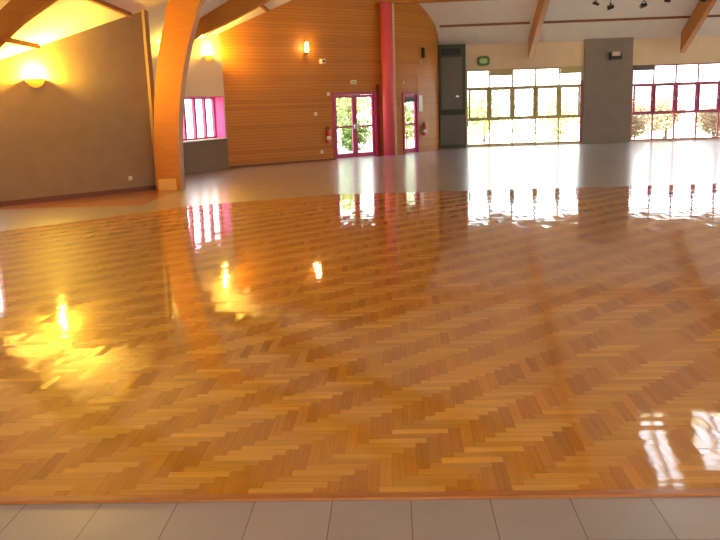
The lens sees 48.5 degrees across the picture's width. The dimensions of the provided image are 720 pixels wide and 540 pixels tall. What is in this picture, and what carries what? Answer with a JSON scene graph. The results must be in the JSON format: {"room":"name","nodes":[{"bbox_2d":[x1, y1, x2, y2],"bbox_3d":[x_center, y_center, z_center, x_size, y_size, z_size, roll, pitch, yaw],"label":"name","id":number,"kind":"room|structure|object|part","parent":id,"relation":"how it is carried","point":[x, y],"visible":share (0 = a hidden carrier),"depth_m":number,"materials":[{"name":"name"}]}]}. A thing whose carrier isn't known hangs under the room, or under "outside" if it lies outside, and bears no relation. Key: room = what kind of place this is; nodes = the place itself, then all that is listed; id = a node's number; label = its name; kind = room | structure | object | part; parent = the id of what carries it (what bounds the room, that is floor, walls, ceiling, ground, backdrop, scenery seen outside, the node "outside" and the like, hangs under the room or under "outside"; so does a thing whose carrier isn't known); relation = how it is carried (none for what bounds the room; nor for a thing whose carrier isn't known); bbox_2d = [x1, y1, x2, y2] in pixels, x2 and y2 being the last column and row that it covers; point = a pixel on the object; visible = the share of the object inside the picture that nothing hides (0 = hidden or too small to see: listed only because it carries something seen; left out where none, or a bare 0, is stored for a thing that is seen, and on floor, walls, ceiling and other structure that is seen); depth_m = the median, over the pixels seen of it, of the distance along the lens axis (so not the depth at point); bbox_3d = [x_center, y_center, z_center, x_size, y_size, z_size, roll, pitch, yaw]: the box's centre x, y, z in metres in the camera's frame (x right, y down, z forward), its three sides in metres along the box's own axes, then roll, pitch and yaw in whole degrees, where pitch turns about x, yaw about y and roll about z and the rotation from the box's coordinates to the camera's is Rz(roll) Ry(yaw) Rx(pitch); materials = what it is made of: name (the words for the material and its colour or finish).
{"room":"community hall","nodes":[
{"label":"community hall","id":0,"kind":"room"},
{"bbox_2d":[0,11,155,201],"bbox_3d":[-6.032,-3.190,15.434,0.260,3.686,4.332,9,16,42],"label":"wall","id":1,"kind":"structure","parent":0,"point":[87,128],"depth_m":15.77,"materials":[{"name":"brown paint"}]},
{"bbox_2d":[26,79,44,87],"bbox_3d":[-6.080,-3.515,15.050,0.114,0.160,0.360,9,16,42],"label":"wall sconce","id":2,"kind":"object","parent":1,"relation":"attached to","point":[35,83],"visible":1,"depth_m":15.01,"materials":[{"name":"yellow glass"}]},
{"bbox_2d":[0,185,155,206],"bbox_3d":[-5.874,-1.418,15.696,0.018,0.100,4.327,9,16,42],"label":"baseboard","id":3,"kind":"structure","parent":1,"relation":"attached to","point":[152,187],"depth_m":15.90,"materials":[{"name":"brown wood"}]},
{"bbox_2d":[141,10,156,189],"bbox_3d":[-4.423,-3.583,17.022,0.055,3.719,0.280,-1,12,3],"label":"trim","id":4,"kind":"structure","parent":1,"relation":"attached to","point":[145,20],"depth_m":16.84,"materials":[{"name":"brown paint"}]},
{"bbox_2d":[0,189,182,209],"bbox_3d":[-5.417,-1.412,15.835,3.160,0.004,2.950,-1,12,3],"label":"boards","id":5,"kind":"object","parent":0,"point":[140,198],"visible":0.87,"depth_m":15.23,"materials":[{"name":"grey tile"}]},
{"bbox_2d":[144,33,228,174],"bbox_3d":[-5.369,-4.024,19.224,0.420,3.766,7.834,2,12,20],"label":"wall","id":6,"kind":"structure","parent":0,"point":[204,77],"depth_m":21.73,"materials":[{"name":"beige paint"}]},
{"bbox_2d":[183,96,226,142],"bbox_3d":[-4.564,-4.029,21.366,0.410,1.190,3.280,2,12,20],"label":"window","id":7,"kind":"structure","parent":6,"relation":"attached to","point":[217,102],"depth_m":22.44,"materials":[{"name":"pink paint"}]},
{"bbox_3d":[-4.508,-3.460,21.468,0.330,0.030,3.280,2,12,20],"label":"sill","id":8,"kind":"part","parent":7,"relation":"part of","materials":[{"name":"beige plastic"}]},
{"bbox_2d":[205,55,212,60],"bbox_3d":[-4.088,-5.775,21.813,0.114,0.160,0.360,2,12,20],"label":"wall sconce","id":9,"kind":"object","parent":6,"relation":"attached to","point":[208,57],"visible":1,"depth_m":21.73,"materials":[{"name":"yellow glass"}]},
{"bbox_2d":[220,0,383,165],"bbox_3d":[-1.617,-6.284,24.267,5.760,5.938,0.200,-10,14,-35],"label":"wall","id":10,"kind":"structure","parent":0,"point":[273,90],"depth_m":24.00,"materials":[{"name":"brown wood"}]},
{"bbox_2d":[229,158,333,167],"bbox_3d":[-2.300,-3.236,24.173,3.675,0.050,0.014,-10,14,-35],"label":"baseboard","id":11,"kind":"structure","parent":10,"relation":"attached to","point":[330,158],"depth_m":24.11,"materials":[{"name":"brown wood"}]},
{"bbox_2d":[305,42,308,53],"bbox_3d":[-1.608,-6.654,23.984,0.110,0.355,0.155,-10,14,-35],"label":"wall light","id":12,"kind":"object","parent":10,"relation":"attached to","point":[306,43],"visible":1,"depth_m":23.92,"materials":[{"name":"beige glass"}]},
{"bbox_2d":[319,59,324,63],"bbox_3d":[-1.153,-6.345,24.333,0.120,0.140,0.225,-10,14,-35],"label":"security camera","id":13,"kind":"object","parent":10,"relation":"attached to","point":[321,61],"visible":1,"depth_m":24.27,"materials":[{"name":"beige plastic"}]},
{"bbox_2d":[326,127,330,142],"bbox_3d":[-0.978,-4.197,24.876,0.158,0.485,0.176,-2,12,-1],"label":"fire extinguisher","id":14,"kind":"object","parent":10,"relation":"attached to","point":[328,132],"visible":1,"depth_m":24.81,"materials":[{"name":"red metal"}]},
{"bbox_2d":[332,92,377,159],"bbox_3d":[-0.173,-4.616,25.565,1.708,2.060,0.190,-10,14,-35],"label":"door","id":15,"kind":"structure","parent":10,"relation":"in","point":[374,153],"depth_m":25.56,"materials":[{"name":"pink paint"}]},
{"bbox_2d":[376,84,380,155],"bbox_3d":[0.598,-4.858,26.023,0.130,2.300,0.020,-10,14,-35],"label":"trim","id":16,"kind":"structure","parent":10,"relation":"attached to","point":[377,85],"depth_m":26.00,"materials":[{"name":"red paint"}]},
{"bbox_2d":[0,139,719,539],"bbox_3d":[6.010,-1.168,13.058,29.900,0.130,35.300,-1,12,3],"label":"floor","id":17,"kind":"structure","parent":0,"point":[546,338],"depth_m":5.38,"materials":[{"name":"brown wood"}]},
{"bbox_2d":[0,0,57,47],"bbox_3d":[-2.013,-4.878,12.003,10.854,8.100,0.200,-1,12,3],"label":"arch","id":18,"kind":"object","parent":17,"relation":"on","point":[15,14],"visible":1,"depth_m":12.24,"materials":[{"name":"brown wood"}]},
{"bbox_2d":[154,0,205,189],"bbox_3d":[-0.441,-5.714,16.227,8.009,7.950,0.412,-1,12,3],"label":"arch","id":19,"kind":"object","parent":17,"relation":"on","point":[182,17],"visible":1,"depth_m":16.63,"materials":[{"name":"orange wood"}]},
{"bbox_3d":[-4.089,-1.812,16.991,0.390,0.240,0.025,-1,12,3],"label":"plate","id":20,"kind":"part","parent":19,"relation":"part of","materials":[{"name":"brown wood"}]},
{"bbox_2d":[0,488,719,503],"bbox_3d":[2.968,0.875,3.216,20.400,0.011,0.045,-1,12,3],"label":"trim","id":21,"kind":"structure","parent":17,"relation":"on","point":[697,491],"depth_m":3.34,"materials":[{"name":"brown wood"}]},
{"bbox_2d":[380,2,395,156],"bbox_3d":[0.887,-6.076,25.689,0.400,4.800,0.400,-1,12,3],"label":"column","id":22,"kind":"structure","parent":17,"relation":"on","point":[385,7],"depth_m":25.53,"materials":[{"name":"red paint"}]},
{"bbox_2d":[376,0,489,3],"bbox_3d":[6.790,-8.725,25.127,13.250,0.270,0.220,-1,12,3],"label":"tie beam","id":23,"kind":"structure","parent":22,"relation":"on","point":[377,1],"depth_m":25.28,"materials":[{"name":"brown wood"}]},
{"bbox_2d":[607,0,613,10],"bbox_3d":[7.874,-8.397,25.151,0.219,0.453,0.170,-1,12,7],"label":"spotlight","id":24,"kind":"object","parent":23,"relation":"hanging from","point":[609,6],"visible":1,"depth_m":25.13,"materials":[{"name":"black metal"}]},
{"bbox_2d":[392,3,396,155],"bbox_3d":[1.118,-6.088,25.764,0.065,4.780,0.070,-1,12,3],"label":"post","id":25,"kind":"object","parent":17,"relation":"on","point":[393,28],"visible":1,"depth_m":25.71,"materials":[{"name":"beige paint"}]},
{"bbox_2d":[438,44,465,147],"bbox_3d":[3.402,-6.386,29.512,0.980,3.720,0.355,-1,12,3],"label":"tall cabinet","id":26,"kind":"object","parent":17,"relation":"on","point":[451,58],"visible":1,"depth_m":29.37,"materials":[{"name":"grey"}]},
{"bbox_2d":[440,48,459,55],"bbox_3d":[3.286,-7.928,29.081,0.720,0.240,0.030,-1,12,3],"label":"vent grille","id":27,"kind":"object","parent":26,"relation":"attached to","point":[443,51],"depth_m":29.08,"materials":[{"name":"black metal"}]},
{"bbox_3d":[3.362,-6.835,29.292,0.760,1.850,0.050,-1,12,3],"label":"panel","id":28,"kind":"part","parent":26,"relation":"part of","materials":[{"name":"grey wood"}]},
{"bbox_3d":[3.416,-5.814,29.509,0.880,0.160,0.030,-1,12,3],"label":"rail","id":29,"kind":"part","parent":26,"relation":"part of","materials":[{"name":"grey"}]},
{"bbox_3d":[3.437,-5.189,29.644,0.880,1.080,0.015,-1,12,3],"label":"panel","id":30,"kind":"part","parent":26,"relation":"part of","materials":[{"name":"wood"}]},
{"bbox_2d":[0,0,719,58],"bbox_3d":[6.349,-7.530,11.741,28.600,8.795,35.100,-1,12,3],"label":"ceiling","id":31,"kind":"structure","parent":0,"point":[64,18],"depth_m":27.31,"materials":[{"name":"white paint"}]},
{"bbox_2d":[6,38,39,48],"bbox_3d":[-6.090,-3.974,13.805,0.080,0.152,2.450,-1,12,3],"label":"purlin","id":32,"kind":"object","parent":31,"relation":"attached to","point":[11,40],"visible":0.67,"depth_m":14.33,"materials":[{"name":"brown wood"}]},
{"bbox_2d":[88,0,131,16],"bbox_3d":[-4.755,-4.847,14.339,0.080,0.183,3.950,-1,12,3],"label":"purlin","id":33,"kind":"object","parent":31,"relation":"attached to","point":[102,3],"visible":1,"depth_m":15.14,"materials":[{"name":"brown wood"}]},
{"bbox_2d":[193,0,270,42],"bbox_3d":[-0.064,-8.144,19.276,9.450,5.330,0.300,-1,12,3],"label":"rafter","id":34,"kind":"object","parent":31,"relation":"attached to","point":[229,11],"visible":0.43,"depth_m":19.65,"materials":[{"name":"brown wood"}]},
{"bbox_2d":[260,5,268,12],"bbox_3d":[-2.722,-7.183,21.467,0.080,0.169,3.300,-1,12,3],"label":"purlin","id":35,"kind":"object","parent":31,"relation":"attached to","point":[263,7],"visible":0.56,"depth_m":22.47,"materials":[{"name":"brown wood"}]},
{"bbox_2d":[439,22,529,27],"bbox_3d":[4.370,-8.622,28.063,3.150,0.105,0.080,-1,12,3],"label":"purlin","id":36,"kind":"object","parent":31,"relation":"attached to","point":[508,23],"visible":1,"depth_m":28.03,"materials":[{"name":"brown wood"}]},
{"bbox_2d":[528,0,549,57],"bbox_3d":[5.895,-9.713,23.417,0.170,6.225,10.200,-1,12,3],"label":"rafter","id":37,"kind":"object","parent":31,"relation":"attached to","point":[542,5],"visible":1,"depth_m":27.41,"materials":[{"name":"brown wood"}]},
{"bbox_2d":[543,16,689,23],"bbox_3d":[8.790,-8.729,27.866,5.300,0.105,0.080,-1,12,3],"label":"purlin","id":38,"kind":"object","parent":31,"relation":"attached to","point":[668,17],"visible":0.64,"depth_m":27.83,"materials":[{"name":"brown wood"}]},
{"bbox_2d":[640,0,646,8],"bbox_3d":[8.903,-8.429,25.103,0.222,0.438,0.170,-5,12,-16],"label":"spotlight","id":39,"kind":"object","parent":31,"relation":"hanging from","point":[642,5],"visible":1,"depth_m":25.08,"materials":[{"name":"black metal"}]},
{"bbox_2d":[680,0,716,52],"bbox_3d":[11.308,-9.843,23.177,0.170,6.225,10.200,-1,12,3],"label":"rafter","id":40,"kind":"object","parent":31,"relation":"attached to","point":[701,11],"visible":1,"depth_m":27.38,"materials":[{"name":"brown wood"}]},
{"bbox_2d":[392,3,438,154],"bbox_3d":[1.987,-6.994,27.663,0.571,5.741,4.204,4,13,28],"label":"wall","id":41,"kind":"structure","parent":0,"point":[415,29],"depth_m":27.12,"materials":[{"name":"brown wood"}]},
{"bbox_2d":[402,92,418,153],"bbox_3d":[1.685,-4.996,27.203,0.190,2.030,0.920,7,15,37],"label":"door","id":42,"kind":"structure","parent":41,"relation":"in","point":[407,96],"depth_m":27.30,"materials":[{"name":"pink paint"}]},
{"bbox_2d":[418,95,422,111],"bbox_3d":[2.083,-5.733,27.522,0.025,0.550,0.230,6,14,34],"label":"notice","id":43,"kind":"object","parent":41,"relation":"attached to","point":[419,96],"visible":1,"depth_m":27.51,"materials":[{"name":"beige paper"}]},
{"bbox_3d":[2.080,-5.733,27.524,0.020,0.520,0.200,6,14,34],"label":"panel","id":44,"kind":"part","parent":43,"relation":"part of","materials":[{"name":"white paper"}]},
{"bbox_2d":[421,47,424,57],"bbox_3d":[2.148,-7.414,27.294,0.100,0.340,0.100,6,14,34],"label":"speaker","id":45,"kind":"object","parent":41,"relation":"attached to","point":[422,48],"visible":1,"depth_m":27.25},
{"bbox_2d":[421,121,426,135],"bbox_3d":[2.221,-4.902,27.719,0.158,0.485,0.176,-6,12,-20],"label":"fire extinguisher","id":46,"kind":"object","parent":41,"relation":"attached to","point":[423,127],"visible":1,"depth_m":27.67,"materials":[{"name":"red metal"}]},
{"bbox_2d":[438,36,719,146],"bbox_3d":[12.033,-6.644,29.422,18.260,3.700,0.200,-1,12,3],"label":"wall","id":47,"kind":"structure","parent":0,"point":[705,49],"depth_m":29.22,"materials":[{"name":"beige paint"}]},
{"bbox_2d":[477,56,489,65],"bbox_3d":[4.526,-7.667,29.350,0.460,0.350,0.112,-1,12,3],"label":"exit sign","id":48,"kind":"object","parent":47,"relation":"attached to","point":[482,60],"visible":1,"depth_m":29.30,"materials":[{"name":"green plastic"}]},
{"bbox_2d":[466,66,582,145],"bbox_3d":[6.087,-6.071,29.710,4.270,2.770,0.145,-1,12,3],"label":"window","id":49,"kind":"structure","parent":47,"relation":"in","point":[571,69],"depth_m":29.65,"materials":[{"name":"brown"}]},
{"bbox_3d":[4.407,-6.170,29.769,0.739,1.042,0.080,-1,12,3],"label":"sash","id":50,"kind":"part","parent":49,"relation":"part of","materials":[{"name":"yellow"}]},
{"bbox_3d":[5.230,-6.190,29.733,0.799,1.042,0.080,-1,12,3],"label":"sash","id":51,"kind":"part","parent":49,"relation":"part of","materials":[{"name":"yellow"}]},
{"bbox_3d":[6.083,-6.211,29.695,0.799,1.042,0.080,-1,12,3],"label":"sash","id":52,"kind":"part","parent":49,"relation":"part of","materials":[{"name":"yellow"}]},
{"bbox_3d":[6.936,-6.231,29.657,0.799,1.042,0.080,-1,12,3],"label":"sash","id":53,"kind":"part","parent":49,"relation":"part of","materials":[{"name":"yellow"}]},
{"bbox_3d":[7.759,-6.251,29.620,0.739,1.042,0.080,-1,12,3],"label":"sash","id":54,"kind":"part","parent":49,"relation":"part of","materials":[{"name":"yellow"}]},
{"bbox_2d":[630,62,719,140],"bbox_3d":[12.005,-6.194,29.451,4.000,2.730,0.145,-1,12,3],"label":"window","id":55,"kind":"structure","parent":47,"relation":"in","point":[697,84],"depth_m":29.43,"materials":[{"name":"red"}]},
{"bbox_3d":[10.428,-6.301,29.504,0.700,0.960,0.080,-1,12,3],"label":"sash","id":56,"kind":"part","parent":55,"relation":"part of","materials":[{"name":"clear glass"}]},
{"bbox_3d":[11.202,-6.320,29.470,0.750,0.960,0.080,-1,12,3],"label":"sash","id":57,"kind":"part","parent":55,"relation":"part of","materials":[{"name":"clear glass"}]},
{"bbox_3d":[12.001,-6.339,29.434,0.750,0.960,0.080,-1,12,3],"label":"sash","id":58,"kind":"part","parent":55,"relation":"part of","materials":[{"name":"clear glass"}]},
{"bbox_3d":[12.800,-6.358,29.399,0.750,0.960,0.080,-1,12,3],"label":"sash","id":59,"kind":"part","parent":55,"relation":"part of","materials":[{"name":"clear glass"}]},
{"bbox_2d":[582,37,633,143],"bbox_3d":[9.090,-6.569,29.398,1.740,3.754,0.095,-1,12,3],"label":"wall","id":60,"kind":"structure","parent":0,"point":[607,83],"depth_m":29.35,"materials":[{"name":"paint"}]},
{"bbox_2d":[609,51,621,59],"bbox_3d":[9.252,-7.756,28.946,0.400,0.270,0.300,-1,12,3],"label":"floodlight","id":61,"kind":"object","parent":60,"relation":"attached to","point":[612,55],"visible":1,"depth_m":28.83,"materials":[{"name":"black metal"}]},
{"label":"outside","id":62,"kind":"structure","parent":0,"visible":0},
{"bbox_2d":[187,113,719,149],"bbox_3d":[10.627,-1.472,14.601,140.000,0.170,150.000,-1,12,3],"label":"ground","id":63,"kind":"structure","parent":62,"point":[684,128],"depth_m":42.50,"materials":[{"name":"white"}]},
{"bbox_2d":[336,110,341,125],"bbox_3d":[-1.535,-5.221,29.535,1.747,2.009,1.795,-1,12,3],"label":"shrub","id":64,"kind":"object","parent":63,"relation":"on","point":[340,116],"visible":0.02,"depth_m":29.45,"materials":[{"name":"green plant"}]},
{"bbox_2d":[336,94,370,142],"bbox_3d":[-0.587,-6.569,32.987,3.386,3.212,3.110,-1,12,3],"label":"tree","id":65,"kind":"object","parent":63,"relation":"on","point":[343,105],"visible":0.23,"depth_m":32.55,"materials":[{"name":"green plant"}]},
{"bbox_2d":[339,117,371,150],"bbox_3d":[-0.091,-5.074,30.222,1.363,1.355,1.340,-1,12,3],"label":"shrub","id":66,"kind":"object","parent":63,"relation":"on","point":[362,132],"visible":0.66,"depth_m":29.95,"materials":[{"name":"green plant"}]},
{"bbox_2d":[405,102,413,147],"bbox_3d":[1.687,-6.262,32.314,2.185,2.731,1.744,-1,12,3],"label":"shrub","id":67,"kind":"object","parent":63,"relation":"on","point":[409,116],"visible":0.2,"depth_m":32.25,"materials":[{"name":"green plant"}]},
{"bbox_2d":[468,85,521,141],"bbox_3d":[5.689,-7.054,36.090,3.338,2.525,2.753,-1,12,3],"label":"shrub","id":68,"kind":"object","parent":63,"relation":"on","point":[481,108],"visible":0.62,"depth_m":35.78,"materials":[{"name":"yellow plant"}]},
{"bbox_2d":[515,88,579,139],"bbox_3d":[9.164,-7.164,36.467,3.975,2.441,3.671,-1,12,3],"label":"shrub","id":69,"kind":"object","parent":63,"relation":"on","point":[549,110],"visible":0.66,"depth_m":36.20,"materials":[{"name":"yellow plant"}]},
{"bbox_2d":[631,96,650,138],"bbox_3d":[10.824,-6.042,32.034,1.862,1.818,1.452,-6,12,-20],"label":"shrub","id":70,"kind":"object","parent":63,"relation":"on","point":[638,124],"visible":0.46,"depth_m":31.70,"materials":[{"name":"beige plant"}]},
{"bbox_2d":[643,91,691,137],"bbox_3d":[12.576,-6.386,33.032,1.875,1.981,1.884,-1,12,3],"label":"shrub","id":71,"kind":"object","parent":63,"relation":"on","point":[665,104],"visible":0.67,"depth_m":32.73,"materials":[{"name":"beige plant"}]},
{"bbox_2d":[690,99,719,136],"bbox_3d":[14.238,-6.091,31.922,1.753,1.738,1.953,8,15,40],"label":"shrub","id":72,"kind":"object","parent":63,"relation":"on","point":[709,120],"visible":0.66,"depth_m":31.68,"materials":[{"name":"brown plant"}]}
]}

